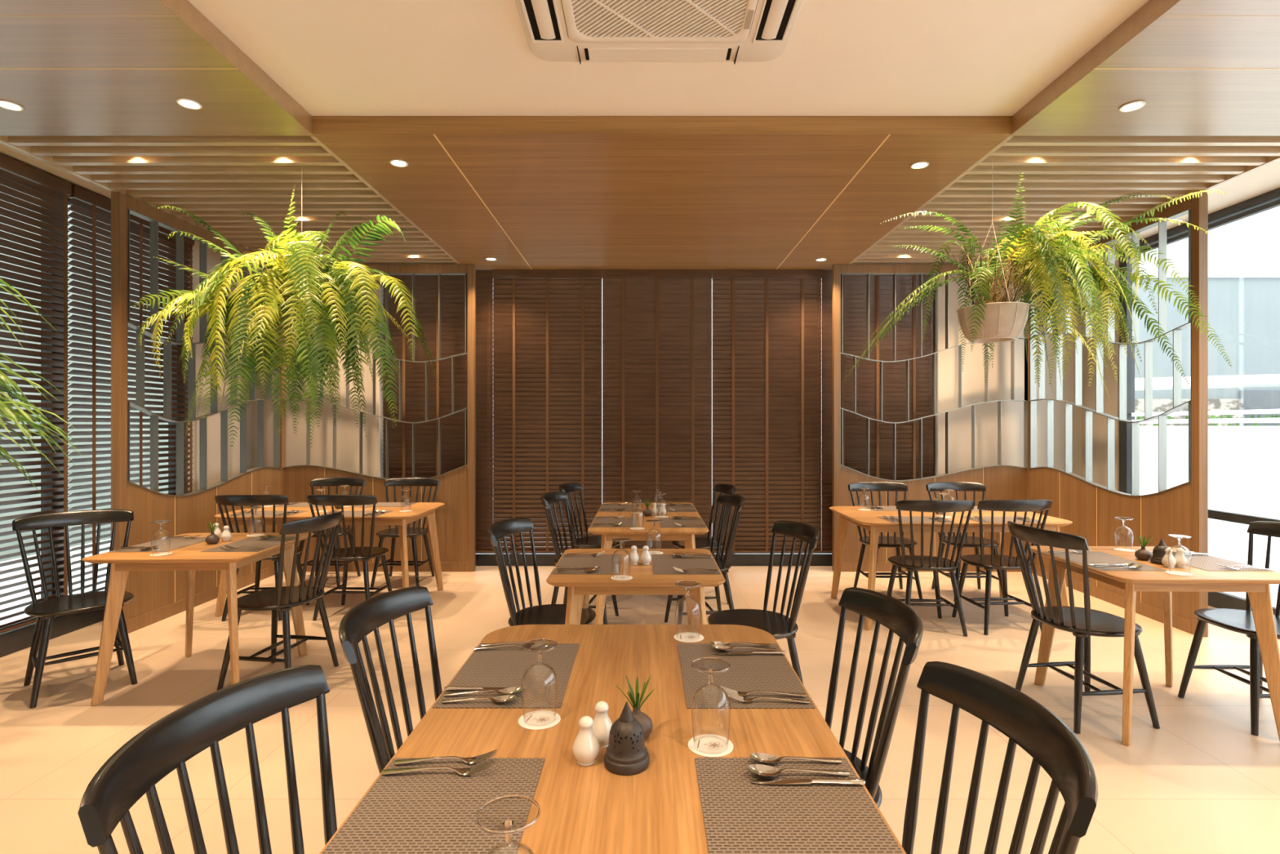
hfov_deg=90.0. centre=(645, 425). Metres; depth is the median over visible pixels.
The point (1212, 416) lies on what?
hedge
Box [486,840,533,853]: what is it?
bowl
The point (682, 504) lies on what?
table knife
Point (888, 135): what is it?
trim
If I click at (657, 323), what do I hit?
blind
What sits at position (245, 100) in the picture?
ceiling panel
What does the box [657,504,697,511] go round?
placemat
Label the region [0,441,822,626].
ground
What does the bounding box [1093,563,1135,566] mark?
spoon
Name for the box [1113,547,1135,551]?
coaster
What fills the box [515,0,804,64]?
air conditioner
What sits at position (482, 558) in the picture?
baseboard
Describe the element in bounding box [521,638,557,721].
wine glass
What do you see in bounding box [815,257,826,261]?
recessed light
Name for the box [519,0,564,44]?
outlet
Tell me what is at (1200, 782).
floor
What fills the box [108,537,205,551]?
placemat
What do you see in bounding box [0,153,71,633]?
blind
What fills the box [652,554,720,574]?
placemat
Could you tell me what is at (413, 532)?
spindle chair
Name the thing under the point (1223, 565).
fork
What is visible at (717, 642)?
bowl
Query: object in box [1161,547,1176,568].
shaker
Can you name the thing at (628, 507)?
placemat
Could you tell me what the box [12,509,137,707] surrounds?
spindle chair
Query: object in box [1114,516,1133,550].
wine glass
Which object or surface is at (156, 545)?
spoon
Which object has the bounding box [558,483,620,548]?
spindle chair
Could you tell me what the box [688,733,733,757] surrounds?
coaster
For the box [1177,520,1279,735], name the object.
spindle chair
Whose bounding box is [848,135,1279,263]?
trim
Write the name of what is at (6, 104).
recessed light
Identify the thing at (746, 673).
placemat
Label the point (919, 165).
recessed light
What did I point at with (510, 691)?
bowl
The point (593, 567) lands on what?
bowl
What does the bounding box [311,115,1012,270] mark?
ceiling panel
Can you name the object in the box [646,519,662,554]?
wine glass
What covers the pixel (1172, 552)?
spoon
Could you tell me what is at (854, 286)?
blind
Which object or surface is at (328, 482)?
spindle chair
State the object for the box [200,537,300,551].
placemat
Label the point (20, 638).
baseboard
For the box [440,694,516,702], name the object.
spoon
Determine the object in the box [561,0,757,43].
grille
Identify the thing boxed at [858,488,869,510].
wine glass
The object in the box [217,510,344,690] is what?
spindle chair
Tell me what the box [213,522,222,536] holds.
shaker
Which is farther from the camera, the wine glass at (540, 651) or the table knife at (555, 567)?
the table knife at (555, 567)
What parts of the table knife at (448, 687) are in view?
blade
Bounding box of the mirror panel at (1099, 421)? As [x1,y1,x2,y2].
[1082,248,1119,490]
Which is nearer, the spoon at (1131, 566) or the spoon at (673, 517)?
the spoon at (1131, 566)
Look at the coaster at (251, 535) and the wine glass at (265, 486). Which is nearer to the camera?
the coaster at (251, 535)
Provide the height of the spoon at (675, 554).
0.015 m
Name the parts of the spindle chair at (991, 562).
leg, leg, seat, leg, crest rail, leg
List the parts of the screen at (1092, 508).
post, rail, panel, corner post, panel, rail, post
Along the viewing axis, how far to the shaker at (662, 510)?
4.71 m
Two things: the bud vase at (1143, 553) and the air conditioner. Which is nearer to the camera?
the air conditioner
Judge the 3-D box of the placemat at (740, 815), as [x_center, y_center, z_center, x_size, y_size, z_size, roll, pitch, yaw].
[0.248,0.659,1.050,0.300,0.002,0.440,0,0,0]
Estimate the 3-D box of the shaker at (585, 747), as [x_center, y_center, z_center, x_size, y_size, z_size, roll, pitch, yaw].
[-0.116,0.615,1.257,0.054,0.089,0.054,0,0,-21]
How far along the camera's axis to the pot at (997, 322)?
3.60 m
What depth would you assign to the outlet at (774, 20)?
2.54 m
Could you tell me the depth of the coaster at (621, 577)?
2.77 m
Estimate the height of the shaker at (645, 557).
0.089 m
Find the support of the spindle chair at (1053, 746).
on the floor
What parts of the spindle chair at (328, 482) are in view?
leg, leg, seat, leg, crest rail, leg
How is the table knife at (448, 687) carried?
on the placemat at (501, 666)
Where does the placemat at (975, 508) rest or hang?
on the dining table at (868, 520)
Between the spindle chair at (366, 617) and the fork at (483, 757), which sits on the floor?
the spindle chair at (366, 617)
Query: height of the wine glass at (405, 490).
0.167 m
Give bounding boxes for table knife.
[120,546,155,548]
[260,537,293,539]
[444,685,528,691]
[554,566,599,568]
[668,504,693,506]
[675,518,702,519]
[675,555,713,557]
[713,650,786,654]
[750,777,865,784]
[1087,563,1121,565]
[1173,553,1209,555]
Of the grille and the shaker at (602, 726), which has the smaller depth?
the shaker at (602, 726)
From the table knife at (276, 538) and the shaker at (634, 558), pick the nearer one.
the shaker at (634, 558)
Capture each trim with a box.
[0,15,1279,269]
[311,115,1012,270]
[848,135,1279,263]
[1010,0,1279,135]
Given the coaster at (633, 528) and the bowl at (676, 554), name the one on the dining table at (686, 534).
the coaster at (633, 528)
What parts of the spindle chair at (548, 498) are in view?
crest rail, leg, leg, leg, leg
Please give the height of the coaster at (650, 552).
0.002 m
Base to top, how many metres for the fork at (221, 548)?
0.016 m
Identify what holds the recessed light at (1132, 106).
attached to the trim at (1084, 100)
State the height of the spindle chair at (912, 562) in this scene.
0.916 m
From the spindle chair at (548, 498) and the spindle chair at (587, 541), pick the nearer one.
the spindle chair at (548, 498)
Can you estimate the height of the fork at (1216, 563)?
0.017 m
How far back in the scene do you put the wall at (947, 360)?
6.40 m
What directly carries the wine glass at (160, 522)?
on the coaster at (164, 553)
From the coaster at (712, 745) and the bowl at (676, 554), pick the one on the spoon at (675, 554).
the bowl at (676, 554)
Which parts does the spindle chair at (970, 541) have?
leg, crest rail, leg, seat, leg, leg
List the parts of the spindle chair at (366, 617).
crest rail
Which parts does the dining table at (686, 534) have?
leg, leg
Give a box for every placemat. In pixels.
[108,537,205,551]
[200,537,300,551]
[229,510,308,515]
[270,502,325,506]
[320,510,393,515]
[321,757,545,853]
[353,502,417,506]
[432,643,579,707]
[551,554,622,574]
[590,517,636,527]
[598,504,637,511]
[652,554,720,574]
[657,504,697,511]
[658,517,706,527]
[677,643,815,708]
[694,757,903,853]
[863,506,906,511]
[876,515,955,522]
[959,515,1042,522]
[971,506,991,511]
[1043,551,1167,570]
[1150,551,1275,571]
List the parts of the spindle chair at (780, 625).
seat, leg, crest rail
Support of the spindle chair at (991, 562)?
on the floor
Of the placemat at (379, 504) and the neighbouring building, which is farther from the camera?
the neighbouring building
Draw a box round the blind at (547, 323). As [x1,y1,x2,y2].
[492,269,602,552]
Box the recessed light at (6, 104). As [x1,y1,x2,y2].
[0,99,24,111]
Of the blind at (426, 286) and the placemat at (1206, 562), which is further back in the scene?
the blind at (426, 286)
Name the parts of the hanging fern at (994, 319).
bare stem, bare stem, bare stem, bare stem, bare stem, bare stem, bare stem, bare stem, bare stem, bare stem, bare stem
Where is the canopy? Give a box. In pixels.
[1134,373,1279,391]
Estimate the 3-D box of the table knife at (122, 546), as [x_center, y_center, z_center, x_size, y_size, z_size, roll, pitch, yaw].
[-2.707,0.652,3.431,0.208,0.008,0.019,0,0,1]
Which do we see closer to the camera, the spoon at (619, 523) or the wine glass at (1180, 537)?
the wine glass at (1180, 537)
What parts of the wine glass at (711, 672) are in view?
stem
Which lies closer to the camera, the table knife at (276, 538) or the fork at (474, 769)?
the fork at (474, 769)
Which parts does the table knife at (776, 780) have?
blade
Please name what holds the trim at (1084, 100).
attached to the ceiling at (332, 57)
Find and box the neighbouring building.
[1134,271,1279,426]
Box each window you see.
[4,177,184,598]
[510,275,934,546]
[1119,187,1279,615]
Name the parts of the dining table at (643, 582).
leg, leg, leg, leg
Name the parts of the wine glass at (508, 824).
stem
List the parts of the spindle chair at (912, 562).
leg, leg, seat, crest rail, leg, leg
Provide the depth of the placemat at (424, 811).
1.10 m
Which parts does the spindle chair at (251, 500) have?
leg, crest rail, leg, leg, seat, leg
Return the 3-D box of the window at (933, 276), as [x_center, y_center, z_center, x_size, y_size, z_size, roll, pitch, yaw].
[0.135,-0.123,6.500,5.590,3.046,0.066,0,0,0]
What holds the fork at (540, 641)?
on the placemat at (501, 666)
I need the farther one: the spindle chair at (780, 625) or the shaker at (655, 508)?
the shaker at (655, 508)
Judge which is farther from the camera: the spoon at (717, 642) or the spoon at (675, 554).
the spoon at (675, 554)
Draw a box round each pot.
[955,302,1030,343]
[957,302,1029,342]
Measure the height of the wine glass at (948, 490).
0.167 m
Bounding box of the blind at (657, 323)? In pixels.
[601,269,711,550]
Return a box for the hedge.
[1136,413,1279,426]
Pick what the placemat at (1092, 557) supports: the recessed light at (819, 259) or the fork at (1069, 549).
the fork at (1069, 549)
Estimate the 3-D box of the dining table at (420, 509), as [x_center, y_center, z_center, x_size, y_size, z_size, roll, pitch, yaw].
[-2.440,1.030,5.080,1.500,0.740,0.860,0,0,0]
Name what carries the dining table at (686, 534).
on the floor
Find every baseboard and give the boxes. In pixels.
[0,608,104,657]
[475,552,831,565]
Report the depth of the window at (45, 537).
4.28 m
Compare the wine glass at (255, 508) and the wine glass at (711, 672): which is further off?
the wine glass at (255, 508)
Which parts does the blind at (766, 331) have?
rail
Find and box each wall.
[184,240,252,493]
[252,263,1082,477]
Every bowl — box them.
[258,536,270,538]
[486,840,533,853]
[491,694,516,702]
[496,686,523,695]
[583,568,597,572]
[586,566,599,569]
[671,553,684,556]
[710,640,729,645]
[711,644,733,650]
[746,764,782,777]
[750,752,781,764]
[1120,563,1135,566]
[1128,565,1142,568]
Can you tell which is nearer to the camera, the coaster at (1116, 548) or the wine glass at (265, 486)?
the coaster at (1116, 548)
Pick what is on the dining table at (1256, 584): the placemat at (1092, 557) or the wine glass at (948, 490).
the placemat at (1092, 557)
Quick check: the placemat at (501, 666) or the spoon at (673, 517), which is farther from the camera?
the spoon at (673, 517)
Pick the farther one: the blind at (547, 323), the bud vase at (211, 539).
the blind at (547, 323)
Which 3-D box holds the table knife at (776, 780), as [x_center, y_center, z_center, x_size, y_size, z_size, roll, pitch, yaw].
[0.298,0.652,1.175,0.208,0.008,0.019,0,0,2]
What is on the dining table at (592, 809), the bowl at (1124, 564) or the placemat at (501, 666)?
the placemat at (501, 666)
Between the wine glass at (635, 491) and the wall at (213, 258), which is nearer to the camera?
the wine glass at (635, 491)
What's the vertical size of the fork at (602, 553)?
0.017 m
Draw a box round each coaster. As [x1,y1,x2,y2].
[149,551,172,555]
[246,533,264,536]
[518,710,560,729]
[611,574,632,580]
[630,527,644,529]
[648,551,662,554]
[673,631,703,642]
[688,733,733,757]
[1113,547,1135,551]
[1165,570,1192,575]
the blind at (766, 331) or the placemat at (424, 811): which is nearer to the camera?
the placemat at (424, 811)
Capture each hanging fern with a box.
[133,184,440,447]
[843,158,1237,408]
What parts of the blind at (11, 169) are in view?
rail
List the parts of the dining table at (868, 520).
leg, leg, leg, leg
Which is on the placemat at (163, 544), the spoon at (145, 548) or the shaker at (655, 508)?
the spoon at (145, 548)
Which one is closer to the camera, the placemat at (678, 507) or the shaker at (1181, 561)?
the shaker at (1181, 561)
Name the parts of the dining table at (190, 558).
leg, leg, leg, leg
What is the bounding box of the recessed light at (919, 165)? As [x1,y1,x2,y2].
[910,161,928,168]
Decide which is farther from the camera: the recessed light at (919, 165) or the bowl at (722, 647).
the recessed light at (919, 165)
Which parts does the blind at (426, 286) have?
rail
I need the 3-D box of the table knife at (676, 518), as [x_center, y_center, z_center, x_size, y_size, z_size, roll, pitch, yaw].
[0.297,0.652,4.488,0.208,0.008,0.019,0,0,2]
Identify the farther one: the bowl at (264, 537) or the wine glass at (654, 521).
the bowl at (264, 537)
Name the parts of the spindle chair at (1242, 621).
leg, seat, leg, leg, crest rail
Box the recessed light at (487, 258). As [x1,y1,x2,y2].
[485,257,496,261]
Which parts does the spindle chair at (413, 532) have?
leg, leg, seat, crest rail, leg, leg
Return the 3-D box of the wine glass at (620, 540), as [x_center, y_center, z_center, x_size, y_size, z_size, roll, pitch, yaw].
[-0.104,0.575,2.773,0.081,0.167,0.081,0,0,-16]
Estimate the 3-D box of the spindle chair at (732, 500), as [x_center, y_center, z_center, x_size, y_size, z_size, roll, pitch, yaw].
[0.421,0.945,4.407,0.514,0.916,0.512,0,0,-9]
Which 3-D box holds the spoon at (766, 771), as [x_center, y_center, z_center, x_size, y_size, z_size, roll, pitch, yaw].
[0.287,0.649,1.202,0.193,0.015,0.040,0,0,-2]
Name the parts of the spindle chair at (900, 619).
seat, crest rail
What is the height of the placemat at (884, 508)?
0.002 m
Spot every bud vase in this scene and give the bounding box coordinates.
[204,521,219,544]
[616,675,654,739]
[642,500,652,515]
[1134,534,1153,560]
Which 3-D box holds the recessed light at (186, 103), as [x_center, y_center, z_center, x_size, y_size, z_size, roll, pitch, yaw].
[-2.190,-1.546,3.075,0.104,0.007,0.104,0,0,0]
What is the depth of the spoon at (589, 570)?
2.86 m
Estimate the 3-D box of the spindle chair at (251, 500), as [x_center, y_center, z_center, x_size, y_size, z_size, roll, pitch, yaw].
[-2.828,0.945,4.754,0.512,0.916,0.514,0,0,-2]
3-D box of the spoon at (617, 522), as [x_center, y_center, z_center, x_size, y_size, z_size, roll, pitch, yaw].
[-0.245,0.649,4.230,0.193,0.015,0.040,0,0,-5]
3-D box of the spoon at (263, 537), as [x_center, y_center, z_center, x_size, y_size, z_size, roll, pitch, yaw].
[-2.143,0.649,3.720,0.193,0.015,0.040,0,0,-6]
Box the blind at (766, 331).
[711,269,822,552]
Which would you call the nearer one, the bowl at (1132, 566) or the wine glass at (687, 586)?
the wine glass at (687, 586)
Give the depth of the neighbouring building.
14.50 m
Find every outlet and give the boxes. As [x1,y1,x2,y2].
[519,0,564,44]
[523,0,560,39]
[577,45,739,64]
[752,0,799,44]
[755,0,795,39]
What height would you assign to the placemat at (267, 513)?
0.002 m
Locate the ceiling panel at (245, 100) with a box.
[0,0,313,135]
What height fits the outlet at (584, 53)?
0.018 m
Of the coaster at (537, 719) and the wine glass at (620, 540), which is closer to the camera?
the coaster at (537, 719)
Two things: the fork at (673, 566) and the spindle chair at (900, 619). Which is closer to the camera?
the spindle chair at (900, 619)
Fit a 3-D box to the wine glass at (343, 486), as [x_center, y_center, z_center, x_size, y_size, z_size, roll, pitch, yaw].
[-2.463,0.575,5.243,0.081,0.167,0.081,0,0,-2]
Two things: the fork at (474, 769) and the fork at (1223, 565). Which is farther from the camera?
the fork at (1223, 565)
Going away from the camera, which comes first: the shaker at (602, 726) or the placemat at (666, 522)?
the shaker at (602, 726)
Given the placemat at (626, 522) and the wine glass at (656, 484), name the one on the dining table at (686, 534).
the placemat at (626, 522)
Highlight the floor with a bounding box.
[0,565,1279,853]
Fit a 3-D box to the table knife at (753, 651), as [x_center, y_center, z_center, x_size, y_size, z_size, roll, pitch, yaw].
[0.300,0.652,1.840,0.208,0.008,0.019,0,0,0]
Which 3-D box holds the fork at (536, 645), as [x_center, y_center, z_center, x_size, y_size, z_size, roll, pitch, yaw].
[-0.398,0.646,1.883,0.208,0.017,0.026,0,0,-3]
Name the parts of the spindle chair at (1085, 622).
leg, crest rail, leg, seat, leg, leg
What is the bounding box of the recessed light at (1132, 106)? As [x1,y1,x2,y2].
[1119,101,1146,112]
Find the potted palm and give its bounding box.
[0,278,81,493]
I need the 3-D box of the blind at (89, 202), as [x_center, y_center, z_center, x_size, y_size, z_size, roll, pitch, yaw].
[-3.894,-0.192,4.912,0.062,2.884,1.155,0,0,0]
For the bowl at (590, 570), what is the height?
0.014 m
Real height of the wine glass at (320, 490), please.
0.167 m
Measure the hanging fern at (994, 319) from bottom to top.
1.479 m
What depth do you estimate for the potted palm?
3.19 m
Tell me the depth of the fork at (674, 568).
2.86 m
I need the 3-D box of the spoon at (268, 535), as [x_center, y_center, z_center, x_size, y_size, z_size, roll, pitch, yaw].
[-2.139,0.649,3.761,0.180,0.014,0.037,0,0,-3]
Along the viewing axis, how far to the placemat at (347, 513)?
4.82 m
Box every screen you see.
[111,191,475,633]
[831,191,1208,636]
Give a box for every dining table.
[81,532,313,706]
[214,502,444,617]
[319,624,906,853]
[546,548,725,624]
[587,502,708,624]
[829,506,1072,630]
[1030,537,1279,746]
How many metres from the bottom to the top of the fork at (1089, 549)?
0.017 m
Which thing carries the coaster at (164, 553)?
on the dining table at (190, 558)
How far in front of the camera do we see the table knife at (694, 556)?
3.18 m
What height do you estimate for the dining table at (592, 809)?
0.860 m
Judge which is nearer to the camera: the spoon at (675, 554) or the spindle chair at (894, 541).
the spoon at (675, 554)
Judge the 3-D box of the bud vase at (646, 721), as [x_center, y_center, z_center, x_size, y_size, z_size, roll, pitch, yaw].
[-0.017,0.597,1.357,0.069,0.125,0.074,0,0,33]
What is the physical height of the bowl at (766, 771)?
0.015 m
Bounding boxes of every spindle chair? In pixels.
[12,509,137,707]
[77,664,337,853]
[214,494,309,621]
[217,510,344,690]
[296,477,365,586]
[306,494,392,620]
[338,586,442,773]
[370,477,439,586]
[487,517,595,626]
[540,491,618,624]
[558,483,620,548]
[664,493,745,624]
[671,484,736,605]
[707,520,819,684]
[825,586,923,808]
[848,481,922,599]
[886,500,974,636]
[902,661,1097,853]
[925,481,1003,601]
[951,499,1052,635]
[1007,520,1159,733]
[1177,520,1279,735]
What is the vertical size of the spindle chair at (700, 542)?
0.916 m
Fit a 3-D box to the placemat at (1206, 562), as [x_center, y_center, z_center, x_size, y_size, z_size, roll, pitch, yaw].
[2.710,0.659,3.123,0.300,0.002,0.440,0,0,1]
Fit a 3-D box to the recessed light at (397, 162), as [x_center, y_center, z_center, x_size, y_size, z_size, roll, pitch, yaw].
[-1.450,-1.546,3.770,0.104,0.007,0.104,0,0,0]
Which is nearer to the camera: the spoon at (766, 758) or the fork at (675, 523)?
the spoon at (766, 758)
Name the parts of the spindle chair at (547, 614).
crest rail, seat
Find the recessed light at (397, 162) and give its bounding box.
[389,159,408,167]
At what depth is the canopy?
10.40 m
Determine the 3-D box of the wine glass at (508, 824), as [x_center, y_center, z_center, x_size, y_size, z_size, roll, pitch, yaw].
[-0.174,0.575,0.813,0.081,0.167,0.081,0,0,-27]
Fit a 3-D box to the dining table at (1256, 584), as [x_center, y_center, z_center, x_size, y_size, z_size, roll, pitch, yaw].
[2.470,0.970,3.130,0.800,0.860,0.760,0,0,1]
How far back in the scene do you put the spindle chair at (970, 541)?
5.45 m
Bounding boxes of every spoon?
[115,547,151,550]
[119,545,158,549]
[258,536,293,538]
[265,534,295,537]
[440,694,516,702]
[443,686,523,695]
[557,566,599,569]
[557,568,597,572]
[593,522,622,524]
[594,523,620,525]
[671,553,710,556]
[672,516,699,518]
[672,551,707,554]
[710,640,770,645]
[711,644,777,650]
[746,764,849,777]
[750,752,842,764]
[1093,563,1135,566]
[1102,565,1142,568]
[1172,551,1203,553]
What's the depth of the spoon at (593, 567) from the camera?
2.90 m
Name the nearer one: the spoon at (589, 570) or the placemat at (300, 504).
the spoon at (589, 570)
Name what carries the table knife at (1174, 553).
on the placemat at (1206, 562)
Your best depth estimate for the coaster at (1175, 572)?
2.85 m
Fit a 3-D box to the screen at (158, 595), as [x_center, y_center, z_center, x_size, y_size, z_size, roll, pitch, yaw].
[-2.591,-0.075,5.218,1.901,2.950,1.956,0,0,0]
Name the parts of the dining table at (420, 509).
leg, leg, leg, leg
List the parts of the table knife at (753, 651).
blade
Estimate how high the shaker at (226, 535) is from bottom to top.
0.089 m
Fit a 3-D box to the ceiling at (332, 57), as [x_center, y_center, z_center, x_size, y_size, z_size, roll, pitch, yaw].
[0.215,-1.696,1.515,8.610,0.100,10.230,0,0,0]
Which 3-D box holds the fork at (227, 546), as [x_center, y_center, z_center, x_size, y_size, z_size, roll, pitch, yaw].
[-2.134,0.646,3.409,0.208,0.017,0.026,0,0,0]
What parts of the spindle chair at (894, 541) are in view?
leg, crest rail, seat, leg, leg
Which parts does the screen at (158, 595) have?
post, panel, rail, corner post, panel, rail, post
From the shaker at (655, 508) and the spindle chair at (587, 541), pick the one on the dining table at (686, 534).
the shaker at (655, 508)
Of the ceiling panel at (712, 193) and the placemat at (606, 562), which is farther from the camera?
the ceiling panel at (712, 193)
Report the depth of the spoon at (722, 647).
1.87 m
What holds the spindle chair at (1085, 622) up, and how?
on the floor
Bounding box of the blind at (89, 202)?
[67,184,194,593]
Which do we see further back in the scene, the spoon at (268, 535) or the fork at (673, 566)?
the spoon at (268, 535)
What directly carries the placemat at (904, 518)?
on the dining table at (868, 520)
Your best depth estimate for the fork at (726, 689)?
1.55 m
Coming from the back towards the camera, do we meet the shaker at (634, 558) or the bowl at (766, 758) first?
the shaker at (634, 558)
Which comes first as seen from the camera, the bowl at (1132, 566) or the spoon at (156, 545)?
the bowl at (1132, 566)
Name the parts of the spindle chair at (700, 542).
seat, leg, crest rail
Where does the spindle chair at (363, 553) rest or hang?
on the floor
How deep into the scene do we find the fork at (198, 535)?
3.71 m
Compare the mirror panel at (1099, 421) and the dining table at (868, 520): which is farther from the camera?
the mirror panel at (1099, 421)
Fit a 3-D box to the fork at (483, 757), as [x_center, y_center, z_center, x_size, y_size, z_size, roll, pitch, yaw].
[-0.389,0.647,1.248,0.196,0.016,0.025,0,0,-3]
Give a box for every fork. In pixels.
[160,534,199,538]
[168,534,201,537]
[218,546,257,550]
[224,545,264,548]
[381,760,493,775]
[393,749,497,764]
[473,640,545,648]
[481,637,548,645]
[563,552,604,555]
[566,551,604,554]
[672,566,719,571]
[674,568,718,573]
[675,523,705,526]
[720,685,806,696]
[726,691,810,702]
[1048,549,1082,551]
[1053,549,1090,553]
[1216,563,1262,567]
[1222,564,1268,568]
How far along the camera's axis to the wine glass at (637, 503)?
4.10 m
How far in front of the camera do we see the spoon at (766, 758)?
1.25 m
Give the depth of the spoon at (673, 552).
3.25 m
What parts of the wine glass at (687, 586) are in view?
stem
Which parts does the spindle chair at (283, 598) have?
leg, leg, seat, leg, crest rail, leg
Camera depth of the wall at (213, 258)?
5.82 m
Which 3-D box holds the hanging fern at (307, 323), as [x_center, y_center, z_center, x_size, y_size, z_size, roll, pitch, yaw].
[-2.020,-0.719,3.910,1.525,1.682,1.331,0,0,32]
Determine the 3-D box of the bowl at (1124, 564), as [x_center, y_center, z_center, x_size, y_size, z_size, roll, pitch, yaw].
[2.248,0.649,2.980,0.065,0.015,0.040,0,0,-3]
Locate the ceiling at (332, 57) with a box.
[0,0,1279,259]
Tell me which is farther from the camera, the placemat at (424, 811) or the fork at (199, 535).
the fork at (199, 535)
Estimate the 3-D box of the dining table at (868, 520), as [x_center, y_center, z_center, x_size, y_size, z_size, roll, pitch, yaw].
[2.220,1.030,4.800,1.480,0.740,0.920,0,0,0]
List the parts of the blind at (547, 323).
rail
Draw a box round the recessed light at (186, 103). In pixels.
[176,97,202,109]
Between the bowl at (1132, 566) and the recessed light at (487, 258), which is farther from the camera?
the recessed light at (487, 258)
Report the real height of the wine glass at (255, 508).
0.167 m
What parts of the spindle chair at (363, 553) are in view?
leg, crest rail, leg, seat, leg, leg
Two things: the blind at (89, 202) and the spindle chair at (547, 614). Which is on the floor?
the spindle chair at (547, 614)
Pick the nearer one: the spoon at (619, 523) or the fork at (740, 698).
the fork at (740, 698)
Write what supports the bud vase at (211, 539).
on the dining table at (190, 558)
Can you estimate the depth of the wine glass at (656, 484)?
5.39 m
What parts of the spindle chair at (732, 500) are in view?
leg, leg, leg, seat, leg, crest rail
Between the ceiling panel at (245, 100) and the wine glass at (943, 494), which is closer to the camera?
the ceiling panel at (245, 100)
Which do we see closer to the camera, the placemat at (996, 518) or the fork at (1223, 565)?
the fork at (1223, 565)
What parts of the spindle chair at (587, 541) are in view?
crest rail, seat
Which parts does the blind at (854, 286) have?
rail, pull cord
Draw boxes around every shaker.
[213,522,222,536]
[220,525,231,541]
[572,715,599,766]
[592,700,612,748]
[628,545,639,564]
[640,545,651,564]
[651,502,658,515]
[658,502,666,515]
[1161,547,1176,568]
[1173,547,1187,567]
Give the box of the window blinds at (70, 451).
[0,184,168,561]
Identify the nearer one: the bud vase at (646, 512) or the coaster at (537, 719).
the coaster at (537, 719)
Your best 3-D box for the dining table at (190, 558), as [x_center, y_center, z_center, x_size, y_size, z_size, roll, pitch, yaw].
[-2.420,1.030,3.560,0.800,0.740,0.780,0,0,-1]
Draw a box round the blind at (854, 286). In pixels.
[821,269,933,552]
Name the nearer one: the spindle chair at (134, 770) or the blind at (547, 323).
the spindle chair at (134, 770)
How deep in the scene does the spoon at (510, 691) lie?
1.56 m
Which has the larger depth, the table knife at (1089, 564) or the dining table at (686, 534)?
the dining table at (686, 534)
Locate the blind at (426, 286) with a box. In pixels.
[382,269,493,552]
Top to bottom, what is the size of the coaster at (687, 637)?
0.002 m
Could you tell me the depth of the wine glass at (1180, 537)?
2.86 m
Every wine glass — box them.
[151,520,170,555]
[248,506,263,534]
[261,484,271,506]
[315,488,327,494]
[338,484,349,506]
[400,488,411,511]
[475,794,540,853]
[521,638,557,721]
[612,537,630,573]
[631,489,642,513]
[631,501,644,528]
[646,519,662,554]
[653,483,662,502]
[656,493,667,517]
[675,580,701,638]
[691,657,730,748]
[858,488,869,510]
[937,493,950,517]
[943,488,955,500]
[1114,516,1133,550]
[1168,533,1191,574]
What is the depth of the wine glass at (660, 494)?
4.63 m
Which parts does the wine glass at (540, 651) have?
stem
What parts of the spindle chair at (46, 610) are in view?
leg, leg, crest rail, seat, leg, leg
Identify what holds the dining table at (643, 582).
on the floor
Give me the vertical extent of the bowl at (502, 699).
0.014 m
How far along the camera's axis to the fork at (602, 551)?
3.26 m

